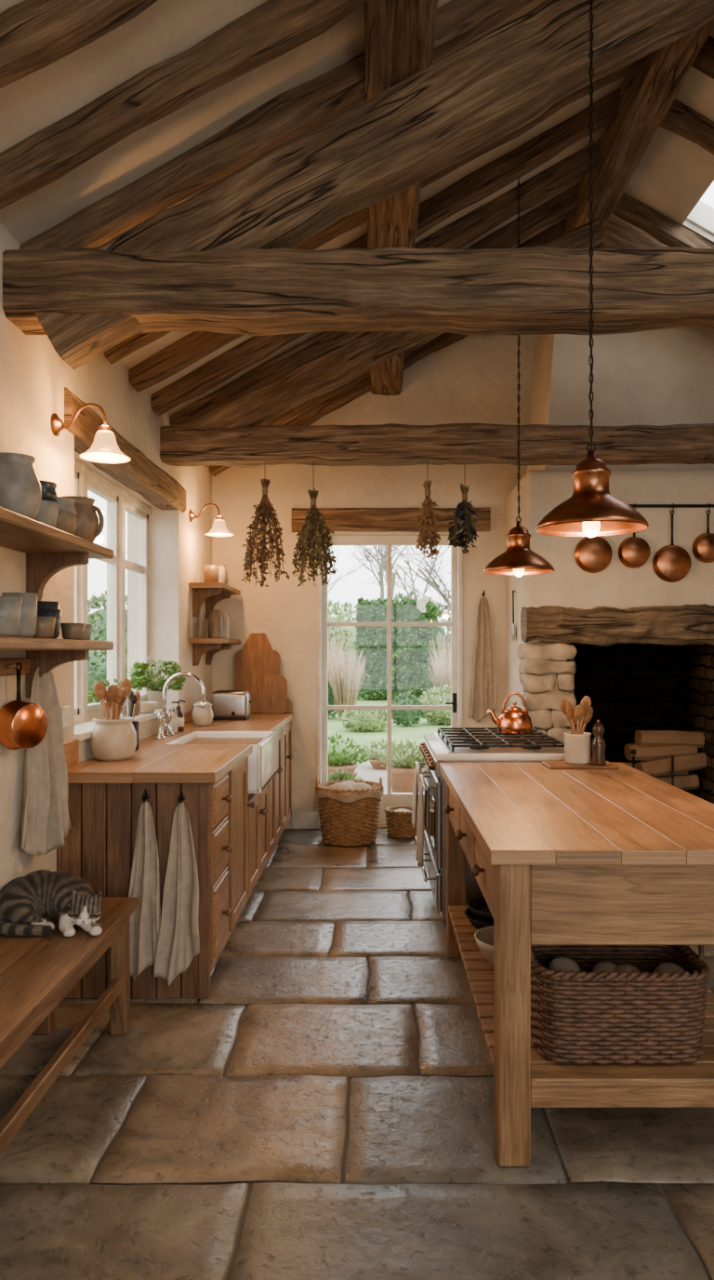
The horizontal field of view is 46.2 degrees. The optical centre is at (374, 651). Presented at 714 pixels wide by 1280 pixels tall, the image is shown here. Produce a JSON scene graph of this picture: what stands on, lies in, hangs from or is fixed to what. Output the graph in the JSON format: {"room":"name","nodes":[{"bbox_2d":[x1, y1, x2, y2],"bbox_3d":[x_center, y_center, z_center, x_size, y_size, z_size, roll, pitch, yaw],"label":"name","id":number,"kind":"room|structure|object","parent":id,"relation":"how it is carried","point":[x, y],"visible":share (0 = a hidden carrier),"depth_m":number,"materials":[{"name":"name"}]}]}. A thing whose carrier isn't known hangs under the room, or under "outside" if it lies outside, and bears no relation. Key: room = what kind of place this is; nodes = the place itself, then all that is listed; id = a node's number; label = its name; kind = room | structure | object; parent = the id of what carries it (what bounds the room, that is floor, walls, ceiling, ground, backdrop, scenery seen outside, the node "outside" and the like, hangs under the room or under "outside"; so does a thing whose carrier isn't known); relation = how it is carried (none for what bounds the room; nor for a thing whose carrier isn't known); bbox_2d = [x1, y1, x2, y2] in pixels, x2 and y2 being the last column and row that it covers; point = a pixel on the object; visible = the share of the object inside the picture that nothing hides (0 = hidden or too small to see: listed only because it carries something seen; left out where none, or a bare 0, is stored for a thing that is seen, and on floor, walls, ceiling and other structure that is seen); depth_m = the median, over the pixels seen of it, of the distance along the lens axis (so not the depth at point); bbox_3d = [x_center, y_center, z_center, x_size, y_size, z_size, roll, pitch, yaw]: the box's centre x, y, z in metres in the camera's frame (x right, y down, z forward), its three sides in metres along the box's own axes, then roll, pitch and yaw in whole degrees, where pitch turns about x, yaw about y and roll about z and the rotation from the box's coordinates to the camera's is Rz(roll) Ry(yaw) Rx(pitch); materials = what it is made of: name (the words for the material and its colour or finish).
{"room":"farmhouse kitchen","nodes":[
{"label":"farmhouse kitchen","id":0,"kind":"room"},
{"bbox_2d":[0,222,212,891],"bbox_3d":[-1.470,0.015,1.950,0.340,3.010,9.500,0,0,0],"label":"wall","id":1,"kind":"structure","parent":0,"point":[33,378],"depth_m":3.72,"materials":[{"name":"paint"}]},
{"bbox_2d":[0,657,31,676],"bbox_3d":[-1.272,0.055,2.550,0.056,0.060,1.300,0,0,0],"label":"peg rail","id":2,"kind":"object","parent":1,"relation":"attached to","point":[7,666],"visible":0.71,"depth_m":2.96,"materials":[{"name":"brown wood"}]},
{"bbox_2d":[0,662,47,749],"bbox_3d":[-1.232,0.194,2.936,0.072,0.307,0.175,0,0,27],"label":"copper saucepan","id":3,"kind":"object","parent":2,"relation":"hanging from","point":[23,725],"visible":0.98,"depth_m":2.90,"materials":[{"name":"orange metal"}]},
{"bbox_2d":[19,666,71,855],"bbox_3d":[-1.221,0.408,3.112,0.073,0.696,0.253,0,0,31],"label":"linen cloth","id":4,"kind":"object","parent":2,"relation":"hanging from","point":[46,821],"visible":0.86,"depth_m":3.11,"materials":[{"name":"fabric"}]},
{"bbox_2d":[0,506,113,600],"bbox_3d":[-1.165,-0.283,2.450,0.273,0.234,1.700,0,0,0],"label":"wall shelf","id":5,"kind":"object","parent":1,"relation":"attached to","point":[49,550],"visible":0.98,"depth_m":2.96,"materials":[{"name":"brown wood"}]},
{"bbox_2d":[0,452,41,519],"bbox_3d":[-1.130,-0.504,2.620,0.164,0.205,0.164,0,0,0],"label":"jar","id":6,"kind":"object","parent":5,"relation":"on","point":[20,492],"visible":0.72,"depth_m":2.56,"materials":[{"name":"ceramic"}]},
{"bbox_2d":[34,480,59,527],"bbox_3d":[-1.130,-0.482,2.810,0.132,0.161,0.132,0,0,0],"label":"jar","id":7,"kind":"object","parent":5,"relation":"on","point":[48,512],"visible":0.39,"depth_m":2.77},
{"bbox_2d":[54,496,78,534],"bbox_3d":[-1.120,-0.470,2.965,0.128,0.136,0.128,0,0,0],"label":"jar","id":8,"kind":"object","parent":5,"relation":"on","point":[67,519],"visible":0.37,"depth_m":2.93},
{"bbox_2d":[63,495,104,542],"bbox_3d":[-1.120,-0.487,3.150,0.160,0.170,0.160,0,0,41],"label":"pitcher","id":9,"kind":"object","parent":5,"relation":"on","point":[88,527],"visible":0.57,"depth_m":3.11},
{"bbox_2d":[0,636,113,697],"bbox_3d":[-1.165,0.067,2.450,0.272,0.214,1.700,0,0,0],"label":"wall shelf","id":10,"kind":"object","parent":1,"relation":"attached to","point":[47,654],"visible":0.99,"depth_m":3.12,"materials":[{"name":"brown wood"}]},
{"bbox_2d":[0,596,22,637],"bbox_3d":[-1.120,-0.102,2.520,0.110,0.120,0.110,0,0,0],"label":"cup","id":11,"kind":"object","parent":10,"relation":"on","point":[10,606],"visible":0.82,"depth_m":2.49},
{"bbox_2d":[1,592,37,638],"bbox_3d":[-1.120,-0.112,2.640,0.104,0.140,0.104,0,0,0],"label":"cup","id":12,"kind":"object","parent":10,"relation":"on","point":[28,615],"visible":0.62,"depth_m":2.61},
{"bbox_2d":[32,616,55,638],"bbox_3d":[-1.100,-0.077,2.760,0.092,0.070,0.092,0,0,0],"label":"cup","id":13,"kind":"object","parent":10,"relation":"on","point":[45,625],"visible":0.7,"depth_m":2.73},
{"bbox_2d":[37,600,59,609],"bbox_3d":[-1.190,-0.110,3.010,0.105,0.135,0.105,0,0,0],"label":"cup","id":14,"kind":"object","parent":10,"relation":"on","point":[41,605],"visible":0.16,"depth_m":2.97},
{"bbox_2d":[37,609,61,639],"bbox_3d":[-1.130,-0.092,2.870,0.105,0.100,0.105,0,0,0],"label":"cup","id":15,"kind":"object","parent":10,"relation":"on","point":[57,613],"visible":0.34,"depth_m":2.85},
{"bbox_2d":[60,622,85,639],"bbox_3d":[-1.100,-0.072,3.050,0.088,0.060,0.088,0,0,0],"label":"bowl","id":16,"kind":"object","parent":10,"relation":"on","point":[69,630],"visible":0.91,"depth_m":3.02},
{"bbox_2d":[61,705,71,728],"bbox_3d":[-1.293,0.275,3.515,0.014,0.090,0.090,0,0,0],"label":"light switch","id":17,"kind":"object","parent":1,"relation":"attached to","point":[66,711],"visible":0.95,"depth_m":3.50,"materials":[{"name":"plastic"}]},
{"bbox_2d":[50,402,131,463],"bbox_3d":[-1.147,-0.896,3.400,0.305,0.223,0.200,0,0,0],"label":"wall sconce","id":18,"kind":"object","parent":1,"relation":"attached to","point":[104,448],"visible":1,"depth_m":3.39,"materials":[{"name":"glass"}]},
{"bbox_2d":[64,386,186,512],"bbox_3d":[-1.350,-1.017,4.580,0.175,0.183,2.160,0,0,0],"label":"window lintel","id":19,"kind":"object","parent":1,"relation":"attached to","point":[140,474],"depth_m":4.45,"materials":[{"name":"brown wood"}]},
{"bbox_2d":[74,459,183,741],"bbox_3d":[-1.417,-0.280,4.585,0.295,1.340,1.930,0,0,0],"label":"window","id":20,"kind":"structure","parent":1,"relation":"in","point":[119,501],"depth_m":4.86,"materials":[{"name":"paint"}]},
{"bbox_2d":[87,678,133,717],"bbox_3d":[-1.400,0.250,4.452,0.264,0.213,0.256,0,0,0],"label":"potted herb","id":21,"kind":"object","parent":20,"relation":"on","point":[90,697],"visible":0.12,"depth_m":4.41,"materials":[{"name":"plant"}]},
{"bbox_2d":[139,701,157,713],"bbox_3d":[-1.340,0.326,4.850,0.161,0.060,0.161,0,0,0],"label":"bowl","id":22,"kind":"object","parent":20,"relation":"on","point":[146,707],"visible":0.65,"depth_m":4.80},
{"bbox_2d":[129,656,186,708],"bbox_3d":[-1.361,0.194,5.223,0.369,0.324,0.356,0,0,0],"label":"basil","id":23,"kind":"object","parent":20,"relation":"on","point":[153,695],"visible":0.88,"depth_m":5.17,"materials":[{"name":"green plant"}]},
{"bbox_2d":[188,503,233,536],"bbox_3d":[-1.147,-0.931,5.900,0.305,0.223,0.200,0,0,0],"label":"wall sconce","id":24,"kind":"object","parent":1,"relation":"attached to","point":[219,528],"visible":1,"depth_m":5.88,"materials":[{"name":"glass"}]},
{"bbox_2d":[188,582,240,619],"bbox_3d":[-1.180,-0.363,6.235,0.243,0.235,0.770,0,0,0],"label":"wall shelf","id":25,"kind":"object","parent":1,"relation":"attached to","point":[212,593],"visible":0.98,"depth_m":5.98,"materials":[{"name":"brown wood"}]},
{"bbox_2d":[203,564,219,582],"bbox_3d":[-1.170,-0.547,6.000,0.110,0.130,0.110,0,0,0],"label":"canister","id":26,"kind":"object","parent":25,"relation":"on","point":[211,572],"visible":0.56,"depth_m":5.95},
{"bbox_2d":[188,638,240,666],"bbox_3d":[-1.180,0.007,6.235,0.241,0.194,0.770,0,0,0],"label":"wall shelf","id":27,"kind":"object","parent":1,"relation":"attached to","point":[210,646],"visible":1,"depth_m":5.98,"materials":[{"name":"brown wood"}]},
{"bbox_2d":[209,609,222,638],"bbox_3d":[-1.130,-0.195,5.960,0.090,0.205,0.090,0,0,0],"label":"spice jar","id":28,"kind":"object","parent":27,"relation":"on","point":[216,618],"visible":0.91,"depth_m":5.92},
{"bbox_2d":[220,611,229,639],"bbox_3d":[-1.130,-0.195,6.240,0.090,0.205,0.090,0,0,0],"label":"spice jar","id":29,"kind":"object","parent":27,"relation":"on","point":[225,618],"visible":0.67,"depth_m":6.21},
{"bbox_2d":[0,827,713,1279],"bbox_3d":[1.350,1.492,2.102,6.100,0.156,9.804,0,0,0],"label":"floor","id":30,"kind":"structure","parent":0,"point":[326,1112],"depth_m":2.46,"materials":[{"name":"stone"}]},
{"bbox_2d":[0,897,138,1154],"bbox_3d":[-1.090,1.180,2.250,0.378,0.480,1.900,0,0,0],"label":"wooden bench","id":31,"kind":"object","parent":30,"relation":"on","point":[37,972],"visible":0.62,"depth_m":2.58,"materials":[{"name":"brown wood"}]},
{"bbox_2d":[0,868,103,936],"bbox_3d":[-1.117,0.854,2.891,0.445,0.171,0.323,0,0,0],"label":"cat","id":32,"kind":"object","parent":31,"relation":"on","point":[24,901],"visible":1,"depth_m":2.83},
{"bbox_2d":[56,709,293,999],"bbox_3d":[-0.959,0.900,5.043,0.683,1.040,3.305,0,0,0],"label":"kitchen cabinet","id":33,"kind":"object","parent":30,"relation":"on","point":[236,832],"depth_m":3.44,"materials":[{"name":"brown wood"}]},
{"bbox_2d":[90,679,136,760],"bbox_3d":[-1.185,0.308,3.800,0.204,0.364,0.204,0,0,0],"label":"utensil crock","id":34,"kind":"object","parent":33,"relation":"on","point":[113,738],"visible":1,"depth_m":3.74,"materials":[{"name":"beige ceramic"}]},
{"bbox_2d":[121,690,140,750],"bbox_3d":[-1.219,0.335,4.150,0.114,0.311,0.102,0,0,0],"label":"utensil holder","id":35,"kind":"object","parent":33,"relation":"on","point":[135,696],"visible":0.36,"depth_m":4.13,"materials":[{"name":"black metal"}]},
{"bbox_2d":[128,789,161,980],"bbox_3d":[-0.945,0.946,3.385,0.173,0.771,0.059,0,0,0],"label":"tea towel","id":36,"kind":"object","parent":33,"relation":"hanging from","point":[145,921],"visible":0.91,"depth_m":3.38,"materials":[{"name":"fabric"}]},
{"bbox_2d":[170,701,179,733],"bbox_3d":[-1.210,0.395,5.000,0.066,0.191,0.066,0,0,45],"label":"soap dispenser","id":37,"kind":"object","parent":33,"relation":"on","point":[174,721],"visible":0.66,"depth_m":4.98,"materials":[{"name":"ceramic"}]},
{"bbox_2d":[153,790,199,986],"bbox_3d":[-0.798,0.959,3.385,0.189,0.787,0.059,0,0,0],"label":"tea towel","id":38,"kind":"object","parent":33,"relation":"hanging from","point":[179,940],"visible":1,"depth_m":3.38,"materials":[{"name":"fabric"}]},
{"bbox_2d":[154,671,206,739],"bbox_3d":[-1.097,0.304,4.780,0.271,0.372,0.264,0,0,0],"label":"sink faucet","id":39,"kind":"object","parent":33,"relation":"on","point":[164,719],"visible":1,"depth_m":4.77,"materials":[{"name":"silver metal"}]},
{"bbox_2d":[174,700,186,732],"bbox_3d":[-1.200,0.395,5.120,0.066,0.191,0.066,0,0,45],"label":"soap dispenser","id":40,"kind":"object","parent":33,"relation":"on","point":[180,716],"visible":0.76,"depth_m":5.10,"materials":[{"name":"glass"}]},
{"bbox_2d":[191,701,213,726],"bbox_3d":[-1.130,0.398,5.500,0.140,0.184,0.140,0,0,0],"label":"lidded jar","id":41,"kind":"object","parent":33,"relation":"on","point":[201,716],"visible":0.77,"depth_m":5.45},
{"bbox_2d":[164,731,278,793],"bbox_3d":[-0.868,0.625,4.810,0.535,0.260,0.774,0,0,0],"label":"farmhouse sink","id":42,"kind":"object","parent":33,"relation":"in","point":[263,761],"visible":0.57,"depth_m":4.76,"materials":[{"name":"white ceramic"}]},
{"bbox_2d":[210,690,252,719],"bbox_3d":[-1.028,0.387,6.005,0.285,0.207,0.191,0,0,0],"label":"toaster","id":43,"kind":"object","parent":33,"relation":"on","point":[226,704],"visible":0.9,"depth_m":5.92,"materials":[{"name":"metal"}]},
{"bbox_2d":[234,633,280,713],"bbox_3d":[-0.930,0.172,6.637,0.360,0.633,0.098,0,0,0],"label":"cutting board","id":44,"kind":"object","parent":33,"relation":"on","point":[257,660],"visible":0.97,"depth_m":6.63,"materials":[{"name":"brown wood"}]},
{"bbox_2d":[258,675,287,713],"bbox_3d":[-0.800,0.339,6.585,0.220,0.300,0.059,0,0,0],"label":"cutting board","id":45,"kind":"object","parent":33,"relation":"on","point":[273,692],"visible":1,"depth_m":6.58,"materials":[{"name":"brown wood"}]},
{"bbox_2d":[315,777,384,846],"bbox_3d":[-0.190,1.176,6.237,0.517,0.472,0.476,0,0,0],"label":"laundry basket","id":46,"kind":"object","parent":30,"relation":"on","point":[349,809],"visible":1,"depth_m":6.07,"materials":[{"name":"beige wicker"}]},
{"bbox_2d":[384,805,416,838],"bbox_3d":[0.210,1.308,6.420,0.279,0.208,0.277,0,0,0],"label":"wicker basket","id":47,"kind":"object","parent":30,"relation":"on","point":[399,823],"visible":0.77,"depth_m":6.32,"materials":[{"name":"wicker"}]},
{"bbox_2d":[414,727,564,931],"bbox_3d":[0.632,0.943,4.625,0.775,0.955,1.060,0,0,0],"label":"range cooker","id":48,"kind":"object","parent":30,"relation":"on","point":[446,746],"visible":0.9,"depth_m":4.22,"materials":[{"name":"metal"}]},
{"bbox_2d":[412,764,422,828],"bbox_3d":[0.245,0.837,4.849,0.058,0.342,0.201,0,0,0],"label":"oven towel","id":49,"kind":"object","parent":48,"relation":"hanging from","point":[415,802],"visible":0.57,"depth_m":4.79,"materials":[{"name":"fabric"}]},
{"bbox_2d":[415,776,428,866],"bbox_3d":[0.245,0.877,4.330,0.060,0.422,0.241,0,0,0],"label":"oven towel","id":50,"kind":"object","parent":48,"relation":"hanging from","point":[422,820],"visible":0.95,"depth_m":4.23,"materials":[{"name":"fabric"}]},
{"bbox_2d":[487,692,533,733],"bbox_3d":[0.785,0.348,4.788,0.234,0.233,0.200,0,0,28],"label":"copper kettle","id":51,"kind":"object","parent":48,"relation":"on","point":[514,720],"visible":1,"depth_m":4.72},
{"bbox_2d":[440,762,713,1166],"bbox_3d":[0.751,0.980,3.165,0.897,0.880,1.790,0,0,0],"label":"kitchen island","id":52,"kind":"object","parent":30,"relation":"on","point":[624,855],"visible":0.89,"depth_m":2.31,"materials":[{"name":"brown wood"}]},
{"bbox_2d":[465,906,493,929],"bbox_3d":[0.550,1.147,3.555,0.320,0.066,0.450,0,0,0],"label":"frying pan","id":53,"kind":"object","parent":52,"relation":"on","point":[476,922],"visible":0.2,"depth_m":3.60,"materials":[{"name":"black metal"}]},
{"bbox_2d":[467,895,493,921],"bbox_3d":[0.540,1.099,3.521,0.280,0.061,0.438,0,0,0],"label":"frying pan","id":54,"kind":"object","parent":53,"relation":"on","point":[478,905],"visible":0.3,"depth_m":3.63,"materials":[{"name":"black metal"}]},
{"bbox_2d":[474,926,493,965],"bbox_3d":[0.500,1.125,3.140,0.250,0.110,0.250,0,0,0],"label":"mixing bowl","id":55,"kind":"object","parent":52,"relation":"on","point":[484,937],"visible":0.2,"depth_m":3.18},
{"bbox_2d":[541,760,619,769],"bbox_3d":[0.960,0.533,3.925,0.320,0.014,0.190,0,0,0],"label":"wooden tray","id":56,"kind":"object","parent":52,"relation":"on","point":[553,765],"visible":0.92,"depth_m":3.83,"materials":[{"name":"brown wood"}]},
{"bbox_2d":[560,695,593,764],"bbox_3d":[0.949,0.369,3.946,0.146,0.313,0.144,0,0,-35],"label":"utensil crock","id":57,"kind":"object","parent":56,"relation":"on","point":[577,742],"visible":1,"depth_m":3.90,"materials":[{"name":"beige ceramic"}]},
{"bbox_2d":[591,719,606,765],"bbox_3d":[1.035,0.420,3.870,0.068,0.212,0.068,0,0,0],"label":"pepper mill","id":58,"kind":"object","parent":56,"relation":"on","point":[598,745],"visible":1,"depth_m":3.85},
{"bbox_2d":[531,945,710,1065],"bbox_3d":[0.715,1.004,2.530,0.535,0.336,0.351,0,0,0],"label":"storage basket","id":59,"kind":"object","parent":52,"relation":"on","point":[634,1004],"visible":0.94,"depth_m":2.37,"materials":[{"name":"wicker"}]},
{"bbox_2d":[506,326,713,803],"bbox_3d":[2.104,-0.787,6.025,2.193,4.413,1.350,0,0,0],"label":"chimney breast","id":60,"kind":"object","parent":30,"relation":"on","point":[639,644],"depth_m":5.92,"materials":[{"name":"paint"}]},
{"bbox_2d":[623,730,706,789],"bbox_3d":[2.105,0.870,6.147,0.626,0.588,0.268,0,0,-6],"label":"firewood stack","id":61,"kind":"object","parent":60,"relation":"on","point":[656,749],"visible":0.56,"depth_m":6.07,"materials":[{"name":"wood"}]},
{"bbox_2d":[628,504,713,507],"bbox_3d":[2.050,-0.990,5.727,1.400,0.022,0.066,0,0,0],"label":"rail","id":62,"kind":"object","parent":60,"relation":"attached to","point":[632,505],"visible":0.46,"depth_m":5.70,"materials":[{"name":"black metal"}]},
{"bbox_2d":[574,536,613,573],"bbox_3d":[1.497,-0.772,5.704,0.258,0.476,0.057,0,0,0],"label":"copper pan","id":63,"kind":"object","parent":62,"relation":"hanging from","point":[593,554],"visible":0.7,"depth_m":5.67,"materials":[{"name":"orange metal"}]},
{"bbox_2d":[618,503,651,568],"bbox_3d":[1.775,-0.789,5.704,0.216,0.443,0.057,0,0,0],"label":"copper pan","id":64,"kind":"object","parent":62,"relation":"hanging from","point":[634,552],"visible":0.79,"depth_m":5.67,"materials":[{"name":"orange metal"}]},
{"bbox_2d":[653,503,692,582],"bbox_3d":[2.034,-0.741,5.704,0.258,0.539,0.057,0,0,0],"label":"copper pan","id":65,"kind":"object","parent":62,"relation":"hanging from","point":[672,563],"visible":1,"depth_m":5.67,"materials":[{"name":"orange metal"}]},
{"bbox_2d":[693,503,713,562],"bbox_3d":[2.280,-0.807,5.704,0.206,0.406,0.057,0,0,0],"label":"copper pan","id":66,"kind":"object","parent":62,"relation":"hanging from","point":[703,546],"visible":1,"depth_m":5.67,"materials":[{"name":"orange metal"}]},
{"bbox_2d":[0,0,713,476],"bbox_3d":[1.390,-2.203,2.170,5.451,1.624,8.978,0,0,0],"label":"rafters","id":67,"kind":"structure","parent":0,"point":[34,34],"depth_m":3.08,"materials":[{"name":"wood"}]},
{"bbox_2d":[413,460,441,559],"bbox_3d":[0.324,-0.871,5.144,0.169,0.618,0.156,0,0,0],"label":"bunch","id":68,"kind":"object","parent":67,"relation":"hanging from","point":[427,514],"visible":1,"depth_m":5.12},
{"bbox_2d":[447,462,479,554],"bbox_3d":[0.539,-0.889,5.141,0.210,0.581,0.173,0,0,35],"label":"bunch","id":69,"kind":"object","parent":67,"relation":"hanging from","point":[465,515],"visible":1,"depth_m":5.11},
{"bbox_2d":[0,0,713,415],"bbox_3d":[1.370,-2.231,2.100,6.220,1.984,9.800,0,0,0],"label":"ceiling","id":70,"kind":"structure","parent":0,"point":[674,173],"depth_m":2.97,"materials":[{"name":"paint"}]},
{"bbox_2d":[483,178,555,576],"bbox_3d":[0.775,-1.535,4.500,0.379,2.272,0.379,0,0,-23],"label":"pendant lamp","id":71,"kind":"object","parent":70,"relation":"hanging from","point":[518,560],"visible":0.8,"depth_m":4.45,"materials":[{"name":"orange metal"}]},
{"bbox_2d":[535,0,649,537],"bbox_3d":[0.722,-1.496,2.790,0.365,2.234,0.365,0,0,-22],"label":"pendant lamp","id":72,"kind":"object","parent":70,"relation":"hanging from","point":[592,511],"visible":1,"depth_m":2.75,"materials":[{"name":"orange metal"}]},
{"bbox_2d":[563,18,713,233],"bbox_3d":[1.389,-2.843,1.705,0.216,0.270,8.410,0,0,0],"label":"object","id":73,"kind":"structure","parent":70,"relation":"attached to","point":[648,91],"depth_m":4.33,"materials":[{"name":"brown wood"}]},
{"bbox_2d":[686,200,713,235],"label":"window","id":74,"kind":"structure","parent":70,"relation":"attached to","point":[702,216],"depth_m":5.28,"materials":[{"name":"glass"}]},
{"bbox_2d":[2,0,713,370],"bbox_3d":[1.340,-1.867,3.030,5.520,1.660,0.238,0,0,0],"label":"roof truss","id":75,"kind":"object","parent":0,"point":[222,259],"depth_m":2.94,"materials":[{"name":"wood"}]},
{"bbox_2d":[212,333,535,828],"bbox_3d":[1.370,-0.777,6.850,6.020,4.593,0.300,0,0,0],"label":"wall","id":76,"kind":"structure","parent":0,"point":[473,379],"depth_m":6.70,"materials":[{"name":"paint"}]},
{"bbox_2d":[292,811,317,828],"bbox_3d":[0.195,1.350,6.688,1.710,0.140,0.025,0,0,0],"label":"baseboard","id":77,"kind":"structure","parent":76,"relation":"attached to","point":[300,820],"depth_m":6.67,"materials":[{"name":"paint"}]},
{"bbox_2d":[317,535,462,828],"bbox_3d":[0.120,0.250,6.840,1.200,2.380,0.320,0,0,0],"label":"door","id":78,"kind":"structure","parent":76,"relation":"in","point":[390,799],"depth_m":6.79,"materials":[{"name":"paint"}]},
{"bbox_2d":[292,506,491,532],"bbox_3d":[0.130,-1.047,6.690,1.580,0.195,0.099,0,0,0],"label":"trim","id":79,"kind":"structure","parent":76,"relation":"attached to","point":[338,519],"depth_m":6.64,"materials":[{"name":"brown wood"}]},
{"bbox_2d":[468,590,497,722],"bbox_3d":[0.862,0.042,6.663,0.228,1.052,0.078,0,0,0],"label":"towel","id":80,"kind":"object","parent":76,"relation":"attached to","point":[484,690],"visible":1,"depth_m":6.67,"materials":[{"name":"fabric"}]},
{"bbox_2d":[364,0,439,395],"bbox_3d":[1.388,-2.149,2.100,2.858,0.213,9.200,0,0,0],"label":"wooden post","id":81,"kind":"structure","parent":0,"point":[399,34],"depth_m":2.96,"materials":[{"name":"wood"}]},
{"bbox_2d":[160,217,713,466],"bbox_3d":[1.340,-1.896,5.157,5.520,1.500,0.221,0,0,0],"label":"roof truss","id":82,"kind":"object","parent":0,"point":[230,434],"depth_m":5.07,"materials":[{"name":"wood"}]},
{"bbox_2d":[240,461,290,587],"bbox_3d":[-0.668,-0.785,5.139,0.290,0.789,0.204,0,0,0],"label":"bunch","id":83,"kind":"object","parent":82,"relation":"hanging from","point":[263,513],"visible":1,"depth_m":5.11,"materials":[{"name":"plant"}]},
{"bbox_2d":[292,461,338,586],"bbox_3d":[-0.365,-0.786,5.124,0.282,0.788,0.237,0,0,0],"label":"bunch","id":84,"kind":"object","parent":82,"relation":"hanging from","point":[313,521],"visible":1,"depth_m":5.10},
{"label":"outside","id":85,"kind":"structure","parent":0,"visible":0},
{"bbox_2d":[327,697,451,792],"bbox_3d":[0.000,1.600,29.000,90.000,0.240,82.000,0,0,0],"label":"lawn","id":86,"kind":"structure","parent":85,"point":[365,770],"depth_m":14.88,"materials":[{"name":"plant"}]},
{"bbox_2d":[87,615,127,704],"bbox_3d":[-6.477,0.316,16.003,3.807,2.553,5.060,0,0,0],"label":"shrub","id":87,"kind":"object","parent":86,"relation":"on","point":[97,662],"visible":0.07,"depth_m":15.73,"materials":[{"name":"green plant"}]},
{"bbox_2d":[87,589,127,678],"bbox_3d":[-13.906,-0.725,44.323,6.160,5.136,3.926,0,0,0],"label":"shrub","id":88,"kind":"object","parent":86,"relation":"on","point":[100,615],"visible":0.09,"depth_m":43.48,"materials":[{"name":"green plant"}]},
{"bbox_2d":[327,671,337,718],"bbox_3d":[-1.300,0.929,18.502,1.433,1.163,1.212,0,0,0],"label":"shrub","id":89,"kind":"object","parent":86,"relation":"on","point":[330,695],"visible":0.06,"depth_m":18.23,"materials":[{"name":"green plant"}]},
{"bbox_2d":[327,633,346,680],"bbox_3d":[-1.206,0.523,21.005,1.011,1.899,1.008,0,0,0],"label":"ornamental grass","id":90,"kind":"object","parent":86,"relation":"on","point":[332,649],"depth_m":20.84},
{"bbox_2d":[327,599,358,676],"bbox_3d":[-2.364,-0.470,44.198,6.154,4.566,3.985,0,0,0],"label":"shrub","id":91,"kind":"object","parent":86,"relation":"on","point":[340,632],"visible":0.12,"depth_m":43.28,"materials":[{"name":"green plant"}]},
{"bbox_2d":[327,767,363,782],"bbox_3d":[-0.297,1.277,7.703,0.417,0.405,0.458,0,0,0],"label":"plant","id":92,"kind":"object","parent":86,"relation":"on","point":[337,775],"visible":0.34,"depth_m":7.65,"materials":[{"name":"green plant"}]},
{"bbox_2d":[327,647,367,719],"bbox_3d":[-0.618,0.698,18.001,0.908,1.550,0.894,0,0,0],"label":"ornamental grass","id":93,"kind":"object","parent":86,"relation":"on","point":[346,687],"depth_m":17.86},
{"bbox_2d":[327,733,370,774],"bbox_3d":[-0.411,1.185,9.206,0.752,0.589,0.738,0,0,0],"label":"plant","id":94,"kind":"object","parent":86,"relation":"on","point":[340,755],"visible":0.59,"depth_m":9.06,"materials":[{"name":"green plant"}]},
{"bbox_2d":[339,703,393,732],"bbox_3d":[-0.166,1.235,15.496,1.036,0.525,0.907,0,0,0],"label":"shrub","id":95,"kind":"object","parent":86,"relation":"on","point":[363,720],"visible":0.93,"depth_m":15.27,"materials":[{"name":"green plant"}]},
{"bbox_2d":[358,737,404,769],"bbox_3d":[0.117,1.286,10.599,0.786,0.388,0.736,0,0,33],"label":"plant","id":96,"kind":"object","parent":86,"relation":"on","point":[373,753],"visible":0.42,"depth_m":10.46,"materials":[{"name":"green plant"}]},
{"bbox_2d":[348,546,427,599],"bbox_3d":[0.326,-2.728,39.022,5.143,8.521,4.275,0,0,-44],"label":"bare tree","id":97,"kind":"object","parent":86,"relation":"on","point":[383,556],"visible":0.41,"depth_m":38.21,"materials":[{"name":"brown plant"}]},
{"bbox_2d":[353,596,441,700],"bbox_3d":[0.679,-0.037,25.657,2.663,3.217,1.524,0,0,0],"label":"clipped hedge","id":98,"kind":"object","parent":86,"relation":"on","point":[410,645],"visible":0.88,"depth_m":25.07,"materials":[{"name":"green plant"}]},
{"bbox_2d":[377,738,425,792],"bbox_3d":[0.329,1.171,8.310,0.614,0.619,0.611,0,0,0],"label":"plant","id":99,"kind":"object","parent":86,"relation":"on","point":[404,758],"visible":0.66,"depth_m":8.15,"materials":[{"name":"green plant"}]},
{"bbox_2d":[391,692,424,726],"bbox_3d":[0.625,1.144,16.509,0.725,0.683,0.709,0,0,0],"label":"shrub","id":100,"kind":"object","parent":86,"relation":"on","point":[406,717],"visible":0.84,"depth_m":16.35,"materials":[{"name":"green plant"}]},
{"bbox_2d":[375,546,451,651],"bbox_3d":[3.437,-2.734,31.620,5.301,8.626,9.771,0,0,-44],"label":"bare tree","id":101,"kind":"object","parent":86,"relation":"on","point":[433,583],"visible":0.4,"depth_m":32.14,"materials":[{"name":"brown plant"}]},
{"bbox_2d":[386,590,451,653],"bbox_3d":[1.823,-0.820,46.743,6.145,5.351,3.802,0,0,0],"label":"shrub","id":102,"kind":"object","parent":86,"relation":"on","point":[441,629],"visible":0.05,"depth_m":46.44,"materials":[{"name":"green plant"}]},
{"bbox_2d":[419,683,451,724],"bbox_3d":[1.441,1.096,17.017,1.227,0.860,1.221,0,0,0],"label":"shrub","id":103,"kind":"object","parent":86,"relation":"on","point":[441,697],"visible":0.53,"depth_m":16.70,"materials":[{"name":"green plant"}]},
{"bbox_2d":[426,650,451,693],"bbox_3d":[1.752,0.723,20.004,1.027,1.500,0.998,0,0,0],"label":"ornamental grass","id":104,"kind":"object","parent":86,"relation":"on","point":[443,677],"depth_m":19.89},
{"bbox_2d":[428,637,451,673],"bbox_3d":[2.095,0.521,22.985,1.264,1.903,1.243,0,0,0],"label":"ornamental grass","id":105,"kind":"object","parent":86,"relation":"on","point":[445,651],"depth_m":22.85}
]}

